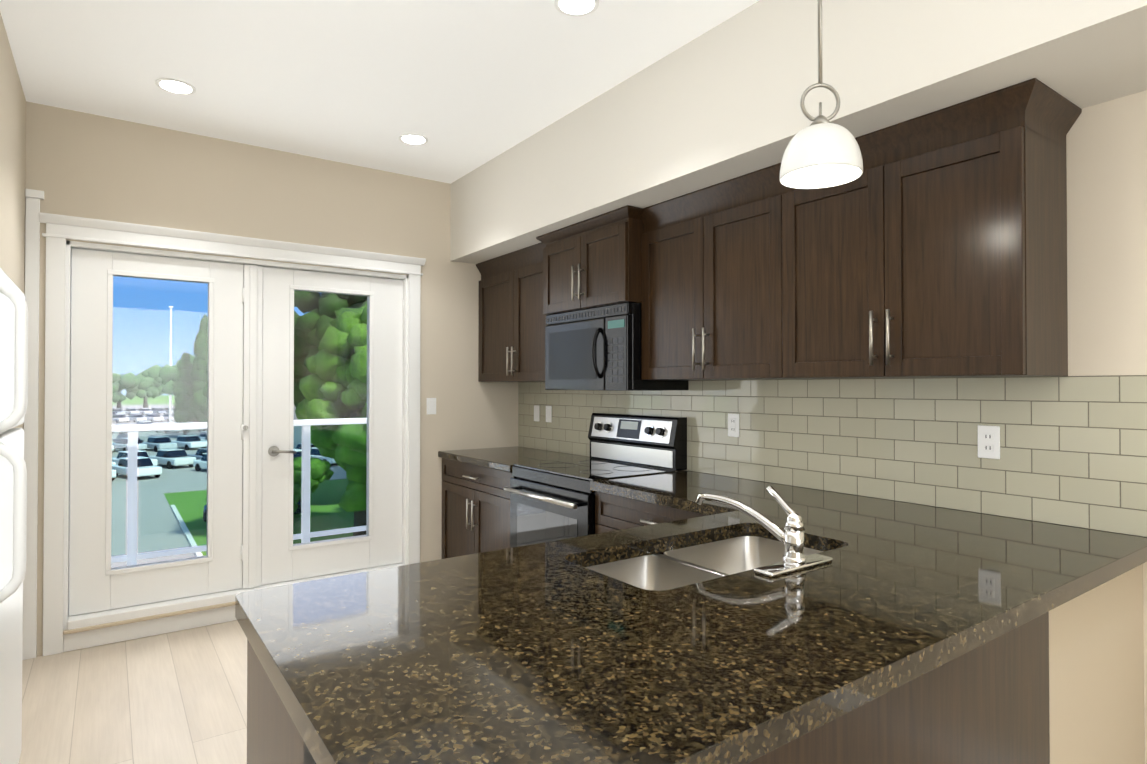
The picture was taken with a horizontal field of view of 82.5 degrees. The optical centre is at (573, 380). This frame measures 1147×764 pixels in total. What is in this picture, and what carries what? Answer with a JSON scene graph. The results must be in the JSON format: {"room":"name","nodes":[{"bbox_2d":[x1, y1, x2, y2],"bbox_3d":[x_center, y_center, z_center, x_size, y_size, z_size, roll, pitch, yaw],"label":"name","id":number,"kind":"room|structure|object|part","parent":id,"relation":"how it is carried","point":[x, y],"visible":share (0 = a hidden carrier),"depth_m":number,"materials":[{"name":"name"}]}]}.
{"room":"kitchen","nodes":[
{"label":"kitchen","id":0,"kind":"room"},
{"bbox_2d":[0,12,25,428],"bbox_3d":[-1.039,-0.036,0.101,0.880,2.820,7.560,0,-1,-35],"label":"wall","id":1,"kind":"structure","parent":0,"point":[12,168],"depth_m":2.85,"materials":[{"name":"beige paint"}]},
{"bbox_2d":[22,189,43,659],"bbox_3d":[-1.816,0.207,2.040,0.103,2.370,3.175,0,-1,-35],"label":"door frame","id":2,"kind":"structure","parent":1,"relation":"attached to","point":[32,247],"depth_m":3.31,"materials":[{"name":"white wood"}]},
{"bbox_2d":[18,620,246,763],"bbox_3d":[0.135,1.442,1.007,4.100,0.120,7.700,0,-1,-35],"label":"floor","id":3,"kind":"structure","parent":0,"point":[178,697],"depth_m":2.85,"materials":[{"name":"beige wood"}]},
{"bbox_2d":[0,268,27,763],"bbox_3d":[-2.036,0.531,1.748,0.929,1.718,0.750,0,-1,-35],"label":"fridge","id":4,"kind":"object","parent":3,"relation":"on","point":[13,378],"visible":1,"depth_m":1.85,"materials":[{"name":"white"}]},
{"bbox_2d":[441,458,512,558],"bbox_3d":[-0.393,0.978,4.365,0.672,0.874,1.015,0,-1,-35],"label":"base cabinet","id":5,"kind":"object","parent":3,"relation":"on","point":[475,509],"visible":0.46,"depth_m":4.19,"materials":[{"name":"brown wood"}]},
{"bbox_3d":[-0.652,0.784,4.183,0.038,0.338,0.190,0,-1,-35],"label":"handle","id":6,"kind":"part","parent":5,"relation":"part of","materials":[{"name":"silver metal"}]},
{"bbox_2d":[438,446,589,472],"bbox_3d":[-0.390,0.517,4.372,0.663,0.044,1.017,0,-1,-35],"label":"countertop","id":7,"kind":"structure","parent":5,"relation":"on","point":[505,459],"depth_m":4.30,"materials":[{"name":"stone"}]},
{"bbox_2d":[504,413,686,547],"bbox_3d":[0.099,0.804,3.622,0.728,1.207,0.762,0,-1,-35],"label":"range","id":8,"kind":"object","parent":3,"relation":"on","point":[552,500],"visible":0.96,"depth_m":3.56,"materials":[{"name":"black"}]},
{"bbox_2d":[595,491,758,763],"bbox_3d":[0.621,0.964,2.936,0.676,0.874,0.955,0,-1,-35],"label":"base cabinet","id":9,"kind":"object","parent":3,"relation":"on","point":[612,512],"depth_m":2.95,"materials":[{"name":"brown wood"}]},
{"bbox_2d":[304,742,315,763],"bbox_3d":[-0.386,0.562,0.964,0.006,0.110,0.080,0,-1,-35],"label":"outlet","id":10,"kind":"object","parent":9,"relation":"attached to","point":[308,758],"visible":0.12,"depth_m":0.97,"materials":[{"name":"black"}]},
{"bbox_3d":[0.358,0.833,2.762,0.038,0.464,0.190,0,-1,-35],"label":"handle","id":11,"kind":"part","parent":9,"relation":"part of","materials":[{"name":"silver metal"}]},
{"bbox_2d":[235,471,1146,763],"bbox_3d":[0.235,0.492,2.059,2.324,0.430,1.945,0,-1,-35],"label":"countertop","id":12,"kind":"structure","parent":9,"relation":"on","point":[745,621],"depth_m":1.25,"materials":[{"name":"stone"}]},
{"bbox_2d":[586,536,822,590],"bbox_3d":[0.385,0.610,1.812,0.792,0.190,0.440,0,-1,-35],"label":"sink basin","id":13,"kind":"object","parent":12,"relation":"in","point":[696,561],"depth_m":1.98,"materials":[{"name":"silver metal"}]},
{"bbox_2d":[695,486,832,577],"bbox_3d":[0.465,0.372,1.765,0.250,0.195,0.363,0,-1,-35],"label":"faucet","id":14,"kind":"object","parent":12,"relation":"on","point":[795,562],"depth_m":1.63,"materials":[{"name":"silver metal"}]},
{"bbox_2d":[759,611,1049,763],"bbox_3d":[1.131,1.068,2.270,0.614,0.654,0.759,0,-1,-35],"label":"base cabinet","id":15,"kind":"object","parent":3,"relation":"on","point":[987,703],"depth_m":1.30,"materials":[{"name":"brown wood"}]},
{"bbox_2d":[25,101,517,656],"bbox_3d":[-1.642,0.004,4.211,2.900,2.820,0.160,0,-1,-35],"label":"wall","id":16,"kind":"structure","parent":0,"point":[85,165],"depth_m":4.05,"materials":[{"name":"beige paint"}]},
{"bbox_2d":[39,212,425,655],"bbox_3d":[-1.920,0.284,3.981,2.071,2.255,0.208,0,-1,-35],"label":"door frame","id":17,"kind":"structure","parent":16,"relation":"attached to","point":[60,229],"depth_m":3.54,"materials":[{"name":"white wood"}]},
{"bbox_2d":[63,563,403,651],"bbox_3d":[-1.924,1.331,3.976,1.852,0.161,0.195,0,-1,-35],"label":"door sill","id":18,"kind":"structure","parent":16,"relation":"attached to","point":[107,635],"depth_m":3.61,"materials":[{"name":"white wood"}]},
{"bbox_2d":[63,602,234,634],"bbox_3d":[-1.879,1.302,3.913,1.851,0.018,0.070,0,-1,-35],"label":"cap","id":19,"kind":"object","parent":18,"relation":"on","point":[82,629],"visible":0.4,"depth_m":3.56,"materials":[{"name":"beige wood"}]},
{"bbox_2d":[69,248,403,615],"bbox_3d":[-1.919,0.276,3.987,1.821,1.940,0.079,0,-1,-35],"label":"door leaf","id":20,"kind":"structure","parent":16,"relation":"in","point":[251,387],"depth_m":3.91,"materials":[{"name":"white wood"}]},
{"bbox_3d":[-1.576,0.264,4.204,1.010,1.630,0.014,0,-1,-35],"label":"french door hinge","id":21,"kind":"part","parent":20,"relation":"part of","materials":[{"name":"white wood"}]},
{"bbox_2d":[427,398,435,414],"bbox_3d":[-0.991,0.181,4.568,0.072,0.116,0.010,0,-1,-35],"label":"light switch","id":22,"kind":"object","parent":16,"relation":"attached to","point":[431,405],"visible":1,"depth_m":4.56,"materials":[{"name":"white plastic"}]},
{"bbox_2d":[0,0,759,183],"bbox_3d":[0.135,-1.497,1.035,4.100,0.120,7.700,0,-1,-35],"label":"ceiling","id":23,"kind":"structure","parent":0,"point":[464,87],"depth_m":2.94,"materials":[{"name":"white paint"}]},
{"bbox_2d":[155,78,195,94],"bbox_3d":[-1.914,-1.414,3.150,0.185,0.006,0.194,0,-1,-41],"label":"recessed light","id":24,"kind":"object","parent":23,"relation":"in","point":[175,86],"depth_m":3.14,"materials":[{"name":"white"}]},
{"bbox_2d":[398,134,427,144],"bbox_3d":[-0.933,-1.407,3.821,0.187,0.006,0.192,0,-1,-41],"label":"recessed light","id":25,"kind":"object","parent":23,"relation":"in","point":[412,139],"depth_m":3.82,"materials":[{"name":"white"}]},
{"bbox_2d":[554,0,598,16],"bbox_3d":[0.008,-1.421,2.477,0.180,0.006,0.166,0,-1,-41],"label":"recessed light","id":26,"kind":"object","parent":23,"relation":"in","point":[576,6],"depth_m":2.48,"materials":[{"name":"white"}]},
{"bbox_2d":[450,0,1146,263],"bbox_3d":[1.440,-1.153,1.898,0.570,0.552,7.200,0,-1,-35],"label":"soffit","id":27,"kind":"object","parent":23,"relation":"attached to","point":[719,103],"depth_m":2.42,"materials":[{"name":"white paint"}]},
{"bbox_2d":[780,0,862,188],"bbox_3d":[0.689,-0.997,1.829,0.218,0.864,0.218,0,-1,-35],"label":"pendant light","id":28,"kind":"object","parent":23,"relation":"hanging from","point":[822,151],"visible":1,"depth_m":1.79,"materials":[{"name":"white glass"}]},
{"bbox_3d":[0.689,-0.620,1.825,0.054,0.068,0.054,0,-1,-35],"label":"bulb","id":29,"kind":"part","parent":28,"relation":"part of","materials":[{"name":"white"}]},
{"bbox_3d":[0.689,-0.634,1.825,0.218,0.136,0.218,0,-1,-35],"label":"lamp shade","id":30,"kind":"part","parent":28,"relation":"part of","materials":[{"name":"white glass"}]},
{"bbox_2d":[521,90,1146,763],"bbox_3d":[1.724,-0.016,2.151,0.200,2.820,7.700,0,-1,-35],"label":"wall","id":31,"kind":"structure","parent":0,"point":[1107,230],"depth_m":2.05,"materials":[{"name":"beige paint"}]},
{"bbox_2d":[476,243,546,381],"bbox_3d":[-0.256,-0.421,4.467,0.347,0.860,1.030,0,-1,-35],"label":"upper cabinet","id":32,"kind":"object","parent":31,"relation":"attached to","point":[511,336],"depth_m":4.38,"materials":[{"name":"brown wood"}]},
{"bbox_2d":[540,205,639,317],"bbox_3d":[0.222,-0.625,3.707,0.450,0.467,0.762,0,-1,-35],"label":"upper cabinet","id":33,"kind":"object","parent":31,"relation":"attached to","point":[592,262],"depth_m":3.50,"materials":[{"name":"brown wood"}]},
{"bbox_2d":[545,302,688,390],"bbox_3d":[0.203,-0.166,3.690,0.494,0.445,0.758,0,-1,-35],"label":"microwave","id":34,"kind":"object","parent":33,"relation":"attached to","point":[597,348],"visible":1,"depth_m":3.45,"materials":[{"name":"black"}]},
{"bbox_2d":[640,163,795,379],"bbox_3d":[0.750,-0.435,3.052,0.347,0.860,0.911,0,-1,-35],"label":"upper cabinet","id":35,"kind":"object","parent":31,"relation":"attached to","point":[718,261],"depth_m":2.89,"materials":[{"name":"brown wood"}]},
{"bbox_2d":[518,375,1146,536],"bbox_3d":[1.666,0.228,2.051,0.008,0.486,7.189,0,-1,-35],"label":"tile backsplash","id":36,"kind":"structure","parent":31,"relation":"attached to","point":[1073,450],"depth_m":2.51,"materials":[{"name":"ceramic"},{"name":"grout"}]},
{"bbox_2d":[534,405,539,420],"bbox_3d":[-0.270,0.241,4.759,0.010,0.116,0.072,0,-1,-35],"label":"electrical outlet plate","id":37,"kind":"object","parent":36,"relation":"attached to","point":[536,407],"depth_m":4.75,"materials":[{"name":"white plastic"}]},
{"bbox_2d":[546,406,551,421],"bbox_3d":[-0.177,0.240,4.629,0.010,0.116,0.072,0,-1,-35],"label":"electrical outlet plate","id":38,"kind":"object","parent":36,"relation":"attached to","point":[548,408],"depth_m":4.62,"materials":[{"name":"white plastic"}]},
{"bbox_2d":[728,413,738,436],"bbox_3d":[0.797,0.224,3.259,0.009,0.116,0.072,0,-1,-35],"label":"electrical outlet plate","id":39,"kind":"object","parent":36,"relation":"attached to","point":[733,419],"depth_m":3.26,"materials":[{"name":"white plastic"}]},
{"bbox_2d":[978,425,999,458],"bbox_3d":[1.468,0.219,2.314,0.009,0.116,0.072,0,-1,-35],"label":"electrical outlet plate","id":40,"kind":"object","parent":36,"relation":"attached to","point":[988,442],"depth_m":2.31,"materials":[{"name":"white plastic"}]},
{"bbox_2d":[796,79,1071,378],"bbox_3d":[1.207,-0.441,2.407,0.347,0.860,0.912,0,-1,-35],"label":"upper cabinet","id":41,"kind":"object","parent":31,"relation":"attached to","point":[931,244],"depth_m":2.12,"materials":[{"name":"brown wood"}]},
{"bbox_2d":[1049,564,1144,763],"bbox_3d":[1.374,0.954,1.840,0.720,0.874,0.185,0,-1,-35],"label":"wall","id":42,"kind":"structure","parent":0,"point":[1096,675],"depth_m":1.75,"materials":[{"name":"beige paint"}]}
]}

